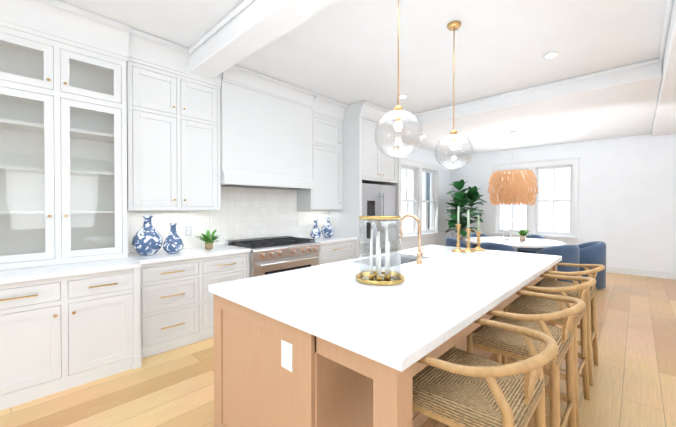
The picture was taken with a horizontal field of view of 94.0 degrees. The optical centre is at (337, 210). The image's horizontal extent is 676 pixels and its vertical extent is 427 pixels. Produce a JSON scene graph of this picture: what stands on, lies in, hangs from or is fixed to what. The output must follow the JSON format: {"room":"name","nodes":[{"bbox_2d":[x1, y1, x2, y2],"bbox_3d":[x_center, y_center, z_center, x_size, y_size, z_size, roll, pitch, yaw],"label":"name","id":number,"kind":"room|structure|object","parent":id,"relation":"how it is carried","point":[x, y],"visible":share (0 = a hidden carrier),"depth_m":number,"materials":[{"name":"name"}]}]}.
{"room":"kitchen","nodes":[
{"label":"kitchen","id":0,"kind":"room"},
{"bbox_2d":[221,143,451,249],"bbox_3d":[-1.025,-0.195,4.746,0.150,3.100,12.750,1,1,43],"label":"wall","id":1,"kind":"structure","parent":0,"point":[422,155],"depth_m":8.69,"materials":[{"name":"paint"}]},
{"bbox_2d":[126,28,221,210],"bbox_3d":[-1.795,-0.865,3.475,0.467,1.725,0.944,1,1,43],"label":"upper cabinet","id":2,"kind":"object","parent":1,"relation":"attached to","point":[173,135],"visible":0.94,"depth_m":3.33,"materials":[{"name":"paint"}]},
{"bbox_2d":[127,187,328,252],"bbox_3d":[-1.221,0.063,4.420,0.009,0.759,3.085,1,1,43],"label":"backsplash","id":3,"kind":"structure","parent":1,"relation":"attached to","point":[243,213],"depth_m":4.30,"materials":[{"name":"tile"}]},
{"bbox_2d":[185,226,191,235],"bbox_3d":[-1.801,0.244,3.797,0.008,0.124,0.076,1,1,43],"label":"outlet","id":4,"kind":"object","parent":3,"relation":"attached to","point":[188,230],"visible":1,"depth_m":3.79,"materials":[{"name":"white plastic"}]},
{"bbox_2d":[220,65,315,189],"bbox_3d":[-0.977,-1.024,4.332,0.472,1.423,1.416,1,1,43],"label":"range hood","id":5,"kind":"object","parent":1,"relation":"attached to","point":[266,132],"visible":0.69,"depth_m":4.14,"materials":[{"name":"paint"}]},
{"bbox_2d":[297,94,348,209],"bbox_3d":[-0.240,-0.881,5.114,0.467,1.725,0.718,1,1,43],"label":"upper cabinet","id":6,"kind":"object","parent":1,"relation":"attached to","point":[326,193],"visible":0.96,"depth_m":5.01,"materials":[{"name":"paint"}]},
{"bbox_2d":[401,158,440,241],"bbox_3d":[2.022,-0.252,7.913,0.207,1.935,2.040,1,1,43],"label":"window","id":7,"kind":"structure","parent":1,"relation":"in","point":[417,168],"depth_m":7.89,"materials":[{"name":"paint"}]},
{"bbox_2d":[0,272,675,426],"bbox_3d":[2.178,1.434,1.723,8.980,0.100,12.750,1,1,43],"label":"floor","id":8,"kind":"structure","parent":0,"point":[634,376],"depth_m":2.48,"materials":[{"name":"brown wood"}]},
{"bbox_2d":[0,0,141,410],"bbox_3d":[-2.735,-0.169,2.255,0.792,3.095,2.122,1,1,43],"label":"hutch","id":9,"kind":"object","parent":8,"relation":"on","point":[69,293],"visible":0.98,"depth_m":2.67,"materials":[{"name":"paint"}]},
{"bbox_2d":[128,245,250,358],"bbox_3d":[-1.654,0.909,3.506,0.652,0.915,1.163,1,1,43],"label":"base cabinet","id":10,"kind":"object","parent":8,"relation":"on","point":[176,304],"visible":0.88,"depth_m":3.18,"materials":[{"name":"paint"}]},
{"bbox_2d":[132,216,162,254],"bbox_3d":[-1.962,0.253,3.247,0.280,0.400,0.280,1,1,43],"label":"vase","id":11,"kind":"object","parent":10,"relation":"on","point":[147,239],"visible":1,"depth_m":3.17,"materials":[{"name":"blue ceramic"}]},
{"bbox_2d":[163,223,183,253],"bbox_3d":[-1.752,0.293,3.352,0.200,0.318,0.200,1,1,43],"label":"vase","id":12,"kind":"object","parent":10,"relation":"on","point":[173,243],"visible":1,"depth_m":3.30,"materials":[{"name":"blue ceramic"}]},
{"bbox_2d":[194,230,218,248],"bbox_3d":[-1.520,0.336,3.693,0.362,0.226,0.324,1,1,43],"label":"herb plant","id":13,"kind":"object","parent":10,"relation":"on","point":[208,241],"visible":1,"depth_m":3.66,"materials":[{"name":"green plant"}]},
{"bbox_2d":[226,235,319,277],"bbox_3d":[-0.842,0.872,4.279,0.726,0.975,1.070,1,1,43],"label":"range","id":14,"kind":"object","parent":8,"relation":"on","point":[273,254],"visible":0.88,"depth_m":4.06,"materials":[{"name":"silver metal"}]},
{"bbox_2d":[303,236,356,264],"bbox_3d":[-0.219,0.895,5.019,0.652,0.915,0.854,1,1,43],"label":"base cabinet","id":15,"kind":"object","parent":8,"relation":"on","point":[333,249],"visible":0.35,"depth_m":4.82,"materials":[{"name":"paint"}]},
{"bbox_2d":[310,220,320,238],"bbox_3d":[-0.352,0.295,4.973,0.178,0.285,0.178,1,1,43],"label":"vase","id":16,"kind":"object","parent":15,"relation":"on","point":[315,232],"visible":1,"depth_m":4.92,"materials":[{"name":"blue ceramic"}]},
{"bbox_2d":[321,218,334,237],"bbox_3d":[-0.165,0.276,5.112,0.224,0.320,0.224,1,1,43],"label":"vase","id":17,"kind":"object","parent":15,"relation":"on","point":[327,230],"visible":1,"depth_m":5.04,"materials":[{"name":"blue ceramic"}]},
{"bbox_2d":[329,100,405,258],"bbox_3d":[0.555,-0.201,5.704,0.817,3.095,1.215,1,1,43],"label":"cabinet","id":18,"kind":"object","parent":8,"relation":"on","point":[366,160],"visible":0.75,"depth_m":5.27,"materials":[{"name":"paint"}]},
{"bbox_2d":[362,183,395,256],"bbox_3d":[0.530,0.431,5.734,0.689,1.790,1.045,1,1,43],"label":"fridge","id":19,"kind":"object","parent":8,"relation":"on","point":[377,199],"visible":0.35,"depth_m":5.50,"materials":[{"name":"metal"}]},
{"bbox_2d":[213,257,556,426],"bbox_3d":[0.706,0.939,2.571,1.350,0.874,2.918,1,1,43],"label":"kitchen island","id":20,"kind":"object","parent":8,"relation":"on","point":[268,373],"depth_m":1.53,"materials":[{"name":"brown wood"}]},
{"bbox_2d":[208,245,561,372],"bbox_3d":[0.715,0.480,2.563,1.402,0.040,2.962,1,1,43],"label":"island countertop","id":21,"kind":"structure","parent":20,"relation":"on","point":[394,326],"depth_m":1.70,"materials":[{"name":"white stone"}]},
{"bbox_2d":[356,215,404,285],"bbox_3d":[0.281,0.250,2.112,0.326,0.429,0.326,1,1,43],"label":"candle holder","id":22,"kind":"object","parent":21,"relation":"on","point":[379,277],"visible":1,"depth_m":2.06,"materials":[{"name":"clear glass"}]},
{"bbox_2d":[401,214,423,263],"bbox_3d":[0.656,0.244,2.815,0.238,0.428,0.095,1,1,43],"label":"faucet","id":23,"kind":"object","parent":21,"relation":"on","point":[419,256],"visible":0.92,"depth_m":2.73,"materials":[{"name":"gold metal"}]},
{"bbox_2d":[451,206,478,251],"bbox_3d":[1.392,0.201,3.497,0.256,0.500,0.143,0,1,-1],"label":"candlestick","id":24,"kind":"object","parent":21,"relation":"on","point":[468,244],"depth_m":3.49,"materials":[{"name":"gold metal"}]},
{"bbox_2d":[479,220,484,250],"bbox_3d":[1.604,0.250,3.599,0.141,0.400,0.141,0,1,32],"label":"candlestick","id":25,"kind":"object","parent":21,"relation":"on","point":[480,249],"depth_m":3.58,"materials":[{"name":"gold metal"}]},
{"bbox_2d":[445,236,470,247],"bbox_3d":[2.503,0.924,6.399,0.610,0.790,0.630,0,1,13],"label":"barrel chair","id":26,"kind":"object","parent":8,"relation":"on","point":[450,241],"visible":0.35,"depth_m":6.23,"materials":[{"name":"blue fabric"}]},
{"bbox_2d":[445,179,485,239],"bbox_3d":[3.281,0.253,8.213,1.057,2.137,1.272,1,1,43],"label":"fiddle leaf fig","id":27,"kind":"object","parent":8,"relation":"on","point":[462,198],"visible":0.81,"depth_m":8.15,"materials":[{"name":"plant"}]},
{"bbox_2d":[466,233,489,247],"bbox_3d":[3.222,0.918,7.093,0.630,0.790,0.610,0,1,-12],"label":"barrel chair","id":28,"kind":"object","parent":8,"relation":"on","point":[472,245],"visible":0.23,"depth_m":7.24,"materials":[{"name":"blue fabric"}]},
{"bbox_2d":[412,318,558,426],"bbox_3d":[0.566,0.928,1.255,0.507,0.923,0.563,1,1,43],"label":"bar stool","id":29,"kind":"object","parent":8,"relation":"on","point":[453,386],"visible":0.96,"depth_m":1.15,"materials":[{"name":"brown wood"}]},
{"bbox_2d":[480,242,516,251],"bbox_3d":[2.768,0.933,5.507,0.630,0.790,0.610,1,1,43],"label":"barrel chair","id":30,"kind":"object","parent":8,"relation":"on","point":[493,246],"visible":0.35,"depth_m":5.25,"materials":[{"name":"blue fabric"}]},
{"bbox_2d":[465,237,564,249],"bbox_3d":[3.408,0.964,6.182,1.700,0.755,1.700,1,1,43],"label":"dining table","id":31,"kind":"object","parent":8,"relation":"on","point":[516,243],"visible":0.5,"depth_m":5.94,"materials":[{"name":"paint"}]},
{"bbox_2d":[501,220,512,240],"bbox_3d":[3.336,0.380,6.217,0.156,0.409,0.182,1,1,43],"label":"ring sculpture","id":32,"kind":"object","parent":31,"relation":"on","point":[507,238],"visible":1,"depth_m":6.21,"materials":[{"name":"ceramic"}]},
{"bbox_2d":[516,229,530,240],"bbox_3d":[3.616,0.470,6.160,0.354,0.229,0.389,1,1,43],"label":"potted plant","id":33,"kind":"object","parent":31,"relation":"on","point":[523,235],"visible":1,"depth_m":6.11,"materials":[{"name":"green plant"}]},
{"bbox_2d":[467,291,585,426],"bbox_3d":[1.055,0.923,1.756,0.507,0.923,0.563,1,1,44],"label":"bar stool","id":34,"kind":"object","parent":8,"relation":"on","point":[498,342],"visible":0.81,"depth_m":1.66,"materials":[{"name":"brown wood"}]},
{"bbox_2d":[517,234,544,253],"bbox_3d":[4.115,0.921,6.786,0.610,0.790,0.630,0,1,-41],"label":"barrel chair","id":35,"kind":"object","parent":8,"relation":"on","point":[529,250],"visible":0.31,"depth_m":6.79,"materials":[{"name":"blue fabric"}]},
{"bbox_2d":[502,274,595,426],"bbox_3d":[1.530,0.918,2.269,0.563,0.923,0.507,-1,1,-45],"label":"bar stool","id":36,"kind":"object","parent":8,"relation":"on","point":[522,304],"visible":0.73,"depth_m":2.21,"materials":[{"name":"brown wood"}]},
{"bbox_2d":[536,245,579,282],"bbox_3d":[3.646,0.935,5.262,0.630,0.790,0.610,0,1,-15],"label":"barrel chair","id":37,"kind":"object","parent":8,"relation":"on","point":[569,253],"visible":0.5,"depth_m":4.98,"materials":[{"name":"blue fabric"}]},
{"bbox_2d":[529,263,604,385],"bbox_3d":[2.016,0.913,2.774,0.507,0.923,0.563,1,1,44],"label":"bar stool","id":38,"kind":"object","parent":8,"relation":"on","point":[590,295],"visible":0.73,"depth_m":2.66,"materials":[{"name":"brown wood"}]},
{"bbox_2d":[577,241,605,288],"bbox_3d":[4.401,0.932,5.643,0.610,0.790,0.630,0,1,28],"label":"barrel chair","id":39,"kind":"object","parent":8,"relation":"on","point":[593,252],"visible":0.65,"depth_m":5.36,"materials":[{"name":"blue fabric"}]},
{"bbox_2d":[58,0,666,115],"bbox_3d":[2.178,-1.766,1.692,8.980,0.100,12.750,1,1,43],"label":"ceiling","id":40,"kind":"structure","parent":0,"point":[344,51],"depth_m":3.22,"materials":[{"name":"paint"}]},
{"bbox_2d":[188,0,337,78],"bbox_3d":[-0.309,-1.612,2.372,4.138,0.219,0.340,1,1,43],"label":"beam","id":41,"kind":"structure","parent":40,"relation":"attached to","point":[244,29],"depth_m":2.73,"materials":[{"name":"paint"}]},
{"bbox_2d":[374,0,422,157],"bbox_3d":[0.430,-1.048,2.248,0.339,1.343,0.339,1,1,43],"label":"pendant light","id":42,"kind":"object","parent":40,"relation":"hanging from","point":[397,110],"visible":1,"depth_m":2.24,"materials":[{"name":"clear glass"}]},
{"bbox_2d":[399,95,407,98],"bbox_3d":[0.996,-1.740,4.820,0.156,0.008,0.156,1,1,43],"label":"recessed light","id":43,"kind":"object","parent":40,"relation":"in","point":[403,96],"visible":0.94,"depth_m":4.80,"materials":[{"name":"paint"}]},
{"bbox_2d":[435,21,472,169],"bbox_3d":[1.077,-1.051,2.930,0.339,1.350,0.339,1,1,43],"label":"pendant light","id":44,"kind":"object","parent":40,"relation":"hanging from","point":[453,26],"visible":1,"depth_m":2.92,"materials":[{"name":"clear glass"}]},
{"bbox_2d":[543,52,558,58],"bbox_3d":[2.374,-1.728,3.512,0.156,0.008,0.156,1,1,43],"label":"recessed light","id":45,"kind":"object","parent":40,"relation":"in","point":[550,55],"visible":0.98,"depth_m":3.50,"materials":[{"name":"paint"}]},
{"bbox_2d":[401,58,662,155],"bbox_3d":[3.485,-1.655,6.370,4.138,0.209,3.864,1,1,43],"label":"ceiling","id":46,"kind":"structure","parent":0,"point":[621,101],"depth_m":5.15,"materials":[{"name":"paint"}]},
{"bbox_2d":[487,131,537,205],"bbox_3d":[3.408,-0.823,6.165,0.878,1.446,0.885,1,1,43],"label":"chandelier","id":47,"kind":"object","parent":46,"relation":"hanging from","point":[509,191],"visible":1,"depth_m":5.88,"materials":[{"name":"orange wicker"}]},
{"bbox_2d":[451,133,675,271],"bbox_3d":[6.514,-0.209,6.278,8.680,3.100,0.150,1,1,43],"label":"wall","id":48,"kind":"structure","parent":0,"point":[627,200],"depth_m":6.69,"materials":[{"name":"paint"}]},
{"bbox_2d":[491,157,579,241],"bbox_3d":[4.831,-0.252,7.832,1.880,1.935,0.207,1,1,43],"label":"window","id":49,"kind":"structure","parent":48,"relation":"in","point":[535,167],"depth_m":7.63,"materials":[{"name":"paint"}]},
{"bbox_2d":[606,266,675,279],"bbox_3d":[6.445,1.271,6.234,8.640,0.140,0.026,1,1,43],"label":"baseboard","id":50,"kind":"structure","parent":48,"relation":"attached to","point":[644,272],"depth_m":6.43,"materials":[{"name":"paint"}]},
{"bbox_2d":[652,0,675,135],"bbox_3d":[3.667,-1.567,0.282,4.574,0.269,12.448,1,1,43],"label":"ceiling beam","id":51,"kind":"structure","parent":0,"point":[664,123],"depth_m":3.57,"materials":[{"name":"paint"}]},
{"label":"outside","id":52,"kind":"structure","parent":0,"visible":0},
{"bbox_2d":[401,168,425,231],"bbox_3d":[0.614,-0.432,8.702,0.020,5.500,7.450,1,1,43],"label":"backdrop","id":53,"kind":"structure","parent":52,"point":[404,209],"depth_m":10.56,"materials":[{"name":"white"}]},
{"bbox_2d":[430,168,569,232],"bbox_3d":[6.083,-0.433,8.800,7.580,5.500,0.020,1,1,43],"label":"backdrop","id":54,"kind":"structure","parent":52,"point":[547,211],"depth_m":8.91,"materials":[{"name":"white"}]}
]}

